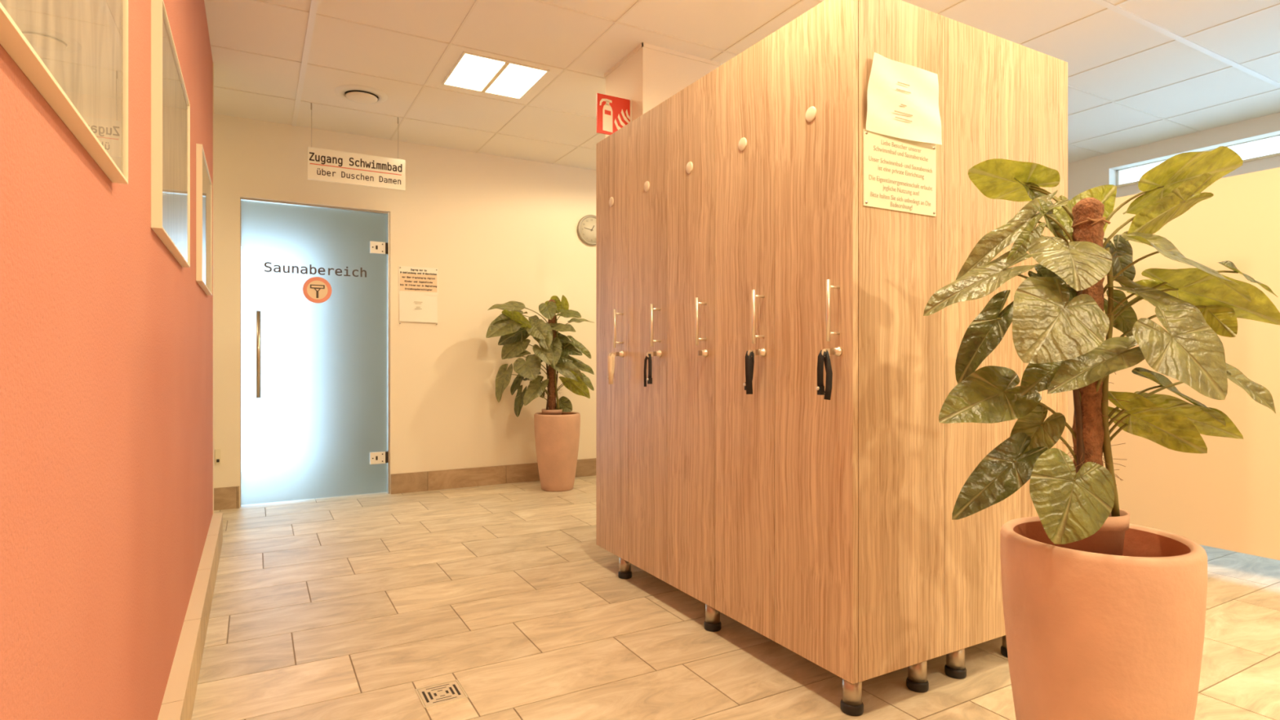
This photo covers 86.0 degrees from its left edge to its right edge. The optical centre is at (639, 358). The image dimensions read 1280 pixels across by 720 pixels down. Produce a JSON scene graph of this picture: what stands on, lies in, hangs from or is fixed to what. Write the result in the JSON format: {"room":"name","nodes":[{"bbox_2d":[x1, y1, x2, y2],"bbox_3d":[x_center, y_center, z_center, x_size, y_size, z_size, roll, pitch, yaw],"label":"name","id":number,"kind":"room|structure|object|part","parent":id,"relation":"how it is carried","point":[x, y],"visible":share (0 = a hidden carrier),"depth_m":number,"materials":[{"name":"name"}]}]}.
{"room":"changing room","nodes":[
{"label":"changing room","id":0,"kind":"room"},
{"bbox_2d":[0,0,213,719],"bbox_3d":[-0.646,-0.302,0.630,0.120,2.565,6.930,0,0,-29],"label":"wall","id":1,"kind":"structure","parent":0,"point":[106,339],"depth_m":0.98,"materials":[{"name":"paint"}]},
{"bbox_2d":[0,0,128,184],"bbox_3d":[-0.639,-0.533,0.762,0.020,0.514,0.734,0,0,-29],"label":"framed picture","id":2,"kind":"object","parent":1,"relation":"attached to","point":[74,53],"visible":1,"depth_m":0.83,"materials":[{"name":"beige"}]},
{"bbox_2d":[0,0,86,122],"bbox_3d":[-0.642,-0.533,0.760,0.010,0.505,0.725,0,0,-29],"label":"print","id":3,"kind":"object","parent":2,"relation":"attached to","point":[46,39],"depth_m":0.71},
{"bbox_3d":[-0.633,-0.533,0.765,0.001,0.505,0.725,0,0,-29],"label":"glass","id":4,"kind":"part","parent":2,"relation":"part of","materials":[{"name":"clear glass"}]},
{"bbox_2d":[151,0,190,267],"bbox_3d":[-1.222,-0.533,1.801,0.020,0.503,0.733,0,0,-29],"label":"framed picture","id":5,"kind":"object","parent":1,"relation":"attached to","point":[170,103],"visible":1,"depth_m":1.64,"materials":[{"name":"beige wood"}]},
{"bbox_3d":[-1.216,-0.533,1.804,0.001,0.494,0.724,0,0,-29],"label":"glass","id":6,"kind":"part","parent":5,"relation":"part of","materials":[{"name":"clear glass"}]},
{"bbox_2d":[157,512,222,719],"bbox_3d":[-0.574,0.905,0.669,0.045,0.150,6.927,0,0,-29],"label":"baseboard","id":7,"kind":"structure","parent":1,"relation":"attached to","point":[179,698],"depth_m":2.11,"materials":[{"name":"stone"}]},
{"bbox_2d":[195,143,212,295],"bbox_3d":[-1.852,-0.558,2.923,0.020,0.523,0.690,0,0,-29],"label":"framed picture","id":8,"kind":"object","parent":1,"relation":"attached to","point":[203,181],"visible":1,"depth_m":2.74,"materials":[{"name":"beige wood"}]},
{"bbox_3d":[-1.846,-0.558,2.926,0.001,0.514,0.681,0,0,-29],"label":"glass","id":9,"kind":"part","parent":8,"relation":"part of","materials":[{"name":"clear glass"}]},
{"bbox_2d":[213,62,213,514],"bbox_3d":[-2.340,-0.302,3.652,0.124,2.565,0.024,0,0,-29],"label":"trim","id":10,"kind":"structure","parent":1,"relation":"attached to","point":[213,62],"depth_m":3.67,"materials":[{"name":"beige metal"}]},
{"bbox_2d":[213,113,595,507],"bbox_3d":[-1.133,-0.302,5.442,8.150,2.565,0.160,0,0,-29],"label":"wall","id":11,"kind":"structure","parent":0,"point":[495,229],"depth_m":5.16,"materials":[{"name":"beige paint"}]},
{"bbox_2d":[215,448,220,463],"bbox_3d":[-2.731,0.632,4.444,0.030,0.095,0.014,0,0,-29],"label":"light switch","id":12,"kind":"object","parent":11,"relation":"attached to","point":[217,451],"visible":1,"depth_m":4.44,"materials":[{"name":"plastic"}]},
{"bbox_2d":[213,486,239,510],"bbox_3d":[-3.636,0.908,3.938,2.311,0.142,0.012,0,0,-29],"label":"baseboard","id":13,"kind":"structure","parent":11,"relation":"attached to","point":[224,498],"depth_m":4.46,"materials":[{"name":"stone"}]},
{"bbox_2d":[240,197,389,506],"bbox_3d":[-2.233,-0.043,4.768,0.940,2.045,0.098,0,0,-29],"label":"door","id":14,"kind":"structure","parent":11,"relation":"in","point":[314,279],"depth_m":4.77,"materials":[{"name":"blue glass"}]},
{"bbox_3d":[-2.543,-0.029,4.577,0.026,0.577,0.069,0,0,-29],"label":"handle","id":15,"kind":"part","parent":14,"relation":"part of","materials":[{"name":"silver metal"}]},
{"bbox_2d":[399,293,437,324],"bbox_3d":[-1.629,-0.365,5.059,0.272,0.221,0.021,0,0,-29],"label":"paper sheet","id":16,"kind":"object","parent":11,"relation":"attached to","point":[417,308],"visible":1,"depth_m":5.06,"materials":[{"name":"white paper"}]},
{"bbox_2d":[399,266,437,295],"bbox_3d":[-1.632,-0.573,5.064,0.280,0.205,0.008,0,0,-29],"label":"notice","id":17,"kind":"object","parent":11,"relation":"attached to","point":[412,280],"visible":1,"depth_m":5.06,"materials":[{"name":"white paper"}]},
{"bbox_2d":[391,457,595,493],"bbox_3d":[0.330,0.908,6.164,4.889,0.142,0.012,0,0,-29],"label":"baseboard","id":18,"kind":"structure","parent":11,"relation":"attached to","point":[406,482],"depth_m":5.25,"materials":[{"name":"stone"}]},
{"bbox_2d":[577,214,595,245],"bbox_3d":[-0.406,-1.075,5.739,0.250,0.250,0.031,0,0,-29],"label":"wall clock","id":19,"kind":"object","parent":11,"relation":"attached to","point":[586,227],"visible":0.63,"depth_m":5.72,"materials":[{"name":"beige plastic"}]},
{"bbox_2d":[604,42,720,137],"bbox_3d":[0.117,-0.302,3.746,0.482,2.565,0.432,0,0,-29],"label":"wall column","id":20,"kind":"structure","parent":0,"point":[649,75],"depth_m":3.53,"materials":[{"name":"beige paint"}]},
{"bbox_2d":[596,93,631,134],"bbox_3d":[-0.132,-1.241,3.511,0.194,0.198,0.016,0,0,-29],"label":"fire extinguisher sign","id":21,"kind":"object","parent":20,"relation":"attached to","point":[613,113],"visible":0.85,"depth_m":3.50,"materials":[{"name":"red plastic"}]},
{"bbox_2d":[191,475,1279,719],"bbox_3d":[0.870,1.080,1.873,8.350,0.200,8.301,0,0,-29],"label":"floor","id":22,"kind":"structure","parent":0,"point":[344,607],"depth_m":2.40,"materials":[{"name":"tile"}]},
{"bbox_2d":[414,679,467,708],"bbox_3d":[-0.581,0.980,2.009,0.124,0.003,0.124,0,0,-29],"label":"floor drain","id":23,"kind":"object","parent":22,"relation":"on","point":[447,691],"visible":1,"depth_m":2.01,"materials":[{"name":"silver metal"}]},
{"bbox_2d":[533,411,580,491],"bbox_3d":[-0.622,0.695,5.170,0.346,0.570,0.346,0,0,-29],"label":"planter","id":24,"kind":"object","parent":22,"relation":"on","point":[557,437],"visible":0.9,"depth_m":5.04,"materials":[{"name":"ceramic"}]},
{"bbox_2d":[485,294,594,417],"bbox_3d":[-0.723,0.054,5.059,0.794,1.072,0.344,0,0,-7],"label":"potted plant","id":25,"kind":"object","parent":24,"relation":"in","point":[555,348],"visible":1,"depth_m":5.08,"materials":[{"name":"green plant"}]},
{"bbox_3d":[-0.691,0.065,5.147,0.033,0.661,0.017,0,0,-5],"label":"stem","id":26,"kind":"part","parent":25,"relation":"part of","materials":[{"name":"plant"}]},
{"bbox_3d":[-0.661,0.485,5.160,0.155,0.210,0.155,0,0,-29],"label":"pot","id":27,"kind":"part","parent":25,"relation":"part of","materials":[{"name":"ceramic"}]},
{"bbox_3d":[-0.622,0.040,5.143,0.037,0.711,0.028,0,0,-29],"label":"stem","id":28,"kind":"part","parent":25,"relation":"part of","materials":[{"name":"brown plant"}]},
{"bbox_2d":[595,124,631,578],"bbox_3d":[0.016,-0.022,3.214,0.425,2.004,0.323,0,0,-29],"label":"tall cabinet","id":29,"kind":"object","parent":22,"relation":"on","point":[611,152],"visible":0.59,"depth_m":3.12,"materials":[{"name":"brown wood"}]},
{"bbox_2d":[607,352,616,384],"bbox_3d":[-0.127,0.042,3.016,0.035,0.140,0.029,0,0,27],"label":"wristband","id":30,"kind":"object","parent":29,"relation":"hanging from","point":[611,356],"visible":1,"depth_m":3.00,"materials":[{"name":"white plastic"}]},
{"bbox_3d":[-0.095,-0.133,3.027,0.048,0.170,0.012,0,0,-29],"label":"handle","id":31,"kind":"part","parent":29,"relation":"part of","materials":[{"name":"silver metal"}]},
{"bbox_3d":[-0.067,0.921,3.082,0.053,0.073,0.053,0,0,-29],"label":"leg","id":32,"kind":"part","parent":29,"relation":"part of","materials":[{"name":"silver metal"}]},
{"bbox_2d":[628,69,721,631],"bbox_3d":[0.253,-0.022,2.792,0.425,2.004,0.641,0,0,-29],"label":"tall cabinet","id":33,"kind":"object","parent":22,"relation":"on","point":[672,144],"visible":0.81,"depth_m":2.66,"materials":[{"name":"brown wood"}]},
{"bbox_3d":[0.037,-0.069,2.856,0.020,1.910,0.319,0,0,-29],"label":"door","id":34,"kind":"part","parent":33,"relation":"part of","materials":[{"name":"brown wood"}]},
{"bbox_2d":[644,351,653,386],"bbox_3d":[0.035,0.042,2.735,0.033,0.140,0.042,0,0,-29],"label":"wristband","id":35,"kind":"object","parent":33,"relation":"hanging from","point":[649,354],"visible":1,"depth_m":2.73,"materials":[{"name":"black plastic"}]},
{"bbox_3d":[0.062,-0.133,2.746,0.048,0.170,0.012,0,0,-29],"label":"handle","id":36,"kind":"part","parent":33,"relation":"part of","materials":[{"name":"silver metal"}]},
{"bbox_3d":[0.195,-0.069,2.575,0.020,1.910,0.318,0,0,-29],"label":"door","id":37,"kind":"part","parent":33,"relation":"part of","materials":[{"name":"brown wood"}]},
{"bbox_3d":[0.219,-0.133,2.466,0.048,0.170,0.012,0,0,-29],"label":"handle","id":38,"kind":"part","parent":33,"relation":"part of","materials":[{"name":"silver metal"}]},
{"bbox_3d":[0.264,0.921,2.493,0.053,0.073,0.053,0,0,-29],"label":"leg","id":39,"kind":"part","parent":33,"relation":"part of","materials":[{"name":"silver metal"}]},
{"bbox_2d":[715,0,944,715],"bbox_3d":[0.568,-0.022,2.231,0.425,2.004,0.643,0,0,-29],"label":"tall cabinet","id":40,"kind":"object","parent":22,"relation":"on","point":[829,514],"visible":1,"depth_m":2.01,"materials":[{"name":"brown wood"}]},
{"bbox_3d":[0.352,-0.069,2.295,0.020,1.910,0.318,0,0,-29],"label":"door","id":41,"kind":"part","parent":40,"relation":"part of","materials":[{"name":"brown wood"}]},
{"bbox_2d":[743,350,755,394],"bbox_3d":[0.345,0.042,2.175,0.035,0.140,0.029,0,0,27],"label":"wristband","id":42,"kind":"object","parent":40,"relation":"hanging from","point":[749,356],"visible":1,"depth_m":2.16,"materials":[{"name":"black plastic"}]},
{"bbox_3d":[0.377,-0.133,2.186,0.048,0.170,0.012,0,0,-29],"label":"handle","id":43,"kind":"part","parent":40,"relation":"part of","materials":[{"name":"silver metal"}]},
{"bbox_3d":[0.510,-0.069,2.014,0.020,1.910,0.321,0,0,-29],"label":"door","id":44,"kind":"part","parent":40,"relation":"part of","materials":[{"name":"brown wood"}]},
{"bbox_2d":[816,348,832,399],"bbox_3d":[0.508,0.043,1.891,0.045,0.141,0.029,0,0,27],"label":"wristband","id":45,"kind":"object","parent":40,"relation":"hanging from","point":[824,355],"visible":1,"depth_m":1.89,"materials":[{"name":"black plastic"}]},
{"bbox_3d":[0.535,-0.133,1.903,0.048,0.170,0.012,0,0,-29],"label":"handle","id":46,"kind":"part","parent":40,"relation":"part of","materials":[{"name":"silver metal"}]},
{"bbox_3d":[0.590,0.921,1.911,0.053,0.073,0.053,0,0,-29],"label":"leg","id":47,"kind":"part","parent":40,"relation":"part of","materials":[{"name":"silver metal"}]},
{"bbox_2d":[862,128,936,216],"bbox_3d":[0.744,-0.525,1.955,0.298,0.210,0.008,0,0,-29],"label":"notice","id":48,"kind":"object","parent":40,"relation":"attached to","point":[900,175],"visible":1,"depth_m":1.95,"materials":[{"name":"beige"}]},
{"bbox_3d":[0.750,-0.069,1.975,0.357,1.910,0.018,0,0,-29],"label":"panel","id":49,"kind":"part","parent":40,"relation":"part of","materials":[{"name":"brown wood"}]},
{"bbox_2d":[866,52,942,144],"bbox_3d":[0.751,-0.730,1.944,0.296,0.216,0.016,0,0,-29],"label":"paper sheet","id":50,"kind":"object","parent":40,"relation":"attached to","point":[903,99],"visible":1,"depth_m":1.95,"materials":[{"name":"white paper"}]},
{"bbox_3d":[0.826,0.921,2.043,0.053,0.073,0.053,0,0,-29],"label":"leg","id":51,"kind":"part","parent":40,"relation":"part of","materials":[{"name":"silver metal"}]},
{"bbox_2d":[944,16,1067,679],"bbox_3d":[1.058,-0.022,2.506,0.697,2.004,0.643,0,0,-29],"label":"tall cabinet","id":52,"kind":"object","parent":22,"relation":"on","point":[1004,99],"visible":0.34,"depth_m":2.14,"materials":[{"name":"brown wood"}]},
{"bbox_3d":[0.978,0.921,2.129,0.053,0.073,0.053,0,0,-29],"label":"leg","id":53,"kind":"part","parent":52,"relation":"part of","materials":[{"name":"silver metal"}]},
{"bbox_3d":[1.227,0.921,2.269,0.053,0.073,0.053,0,0,-29],"label":"leg","id":54,"kind":"part","parent":52,"relation":"part of","materials":[{"name":"silver metal"}]},
{"bbox_3d":[1.392,-0.069,2.509,0.020,1.910,0.321,0,0,-29],"label":"door","id":55,"kind":"part","parent":52,"relation":"part of","materials":[{"name":"brown wood"}]},
{"bbox_2d":[1000,515,1207,719],"bbox_3d":[0.978,0.678,1.470,0.366,0.603,0.366,0,0,-29],"label":"planter","id":56,"kind":"object","parent":22,"relation":"on","point":[1090,636],"visible":0.89,"depth_m":1.33,"materials":[{"name":"ceramic"}]},
{"bbox_2d":[923,146,1279,555],"bbox_3d":[0.999,0.032,1.450,0.747,0.986,0.419,0,0,18],"label":"potted plant","id":57,"kind":"object","parent":56,"relation":"in","point":[1060,329],"visible":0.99,"depth_m":1.45,"materials":[{"name":"green plant"}]},
{"bbox_3d":[0.938,0.072,1.468,0.031,0.538,0.016,0,0,-5],"label":"stem","id":58,"kind":"part","parent":57,"relation":"part of","materials":[{"name":"plant"}]},
{"bbox_3d":[0.966,0.425,1.480,0.148,0.200,0.148,0,0,-29],"label":"pot","id":59,"kind":"part","parent":57,"relation":"part of","materials":[{"name":"ceramic"}]},
{"bbox_3d":[1.003,0.052,1.464,0.039,0.578,0.016,0,0,-2],"label":"stem","id":60,"kind":"part","parent":57,"relation":"part of","materials":[{"name":"green plant"}]},
{"bbox_2d":[1067,167,1279,559],"bbox_3d":[2.850,0.072,2.918,0.028,1.815,6.300,0,0,-29],"label":"wall","id":61,"kind":"structure","parent":22,"relation":"on","point":[1227,497],"depth_m":3.17,"materials":[{"name":"beige paint"}]},
{"bbox_2d":[204,0,1279,170],"bbox_3d":[0.820,-1.657,1.962,8.350,0.155,8.020,0,0,-29],"label":"ceiling","id":62,"kind":"structure","parent":0,"point":[1140,72],"depth_m":3.58,"materials":[{"name":"tile"}]},
{"bbox_2d":[307,102,405,190],"bbox_3d":[-1.798,-1.347,4.380,0.580,0.477,0.008,0,0,-29],"label":"sign","id":63,"kind":"object","parent":62,"relation":"hanging from","point":[323,165],"visible":1,"depth_m":4.37,"materials":[{"name":"white plastic"}]},
{"bbox_2d":[334,84,388,103],"bbox_3d":[-1.670,-1.569,4.120,0.300,0.029,0.300,0,0,-29],"label":"ceiling vent","id":64,"kind":"object","parent":62,"relation":"in","point":[360,94],"visible":1,"depth_m":4.07,"materials":[{"name":"white plastic"}]},
{"bbox_2d":[441,51,549,99],"bbox_3d":[-0.818,-1.579,3.858,0.474,0.011,0.474,0,0,-29],"label":"recessed light","id":65,"kind":"object","parent":62,"relation":"in","point":[471,71],"visible":1,"depth_m":3.84,"materials":[{"name":"white plastic"}]},
{"bbox_2d":[444,53,504,90],"bbox_3d":[-0.922,-1.581,3.800,0.211,0.004,0.450,0,0,-29],"label":"diffuser","id":66,"kind":"object","parent":65,"relation":"attached to","point":[473,72],"depth_m":3.79,"materials":[{"name":"white plastic"}]},
{"bbox_2d":[485,63,546,97],"bbox_3d":[-0.714,-1.581,3.917,0.211,0.004,0.450,0,0,-29],"label":"diffuser","id":67,"kind":"object","parent":65,"relation":"attached to","point":[513,80],"depth_m":3.90,"materials":[{"name":"white plastic"}]},
{"bbox_2d":[1067,112,1279,200],"bbox_3d":[4.465,-0.302,4.099,0.300,2.565,7.980,0,0,-29],"label":"wall","id":68,"kind":"structure","parent":0,"point":[1084,175],"depth_m":4.96,"materials":[{"name":"white paint"}]},
{"bbox_2d":[1115,152,1279,187],"bbox_3d":[4.890,-1.314,3.117,0.120,0.016,5.050,0,0,-29],"label":"trim","id":69,"kind":"structure","parent":68,"relation":"attached to","point":[1277,153],"depth_m":4.52,"materials":[{"name":"beige metal"}]},
{"bbox_2d":[1115,134,1279,185],"bbox_3d":[4.956,-1.393,3.154,0.030,0.147,5.050,0,0,-29],"label":"window","id":70,"kind":"structure","parent":68,"relation":"in","point":[1117,171],"depth_m":5.12,"materials":[{"name":"white plastic"}]}
]}

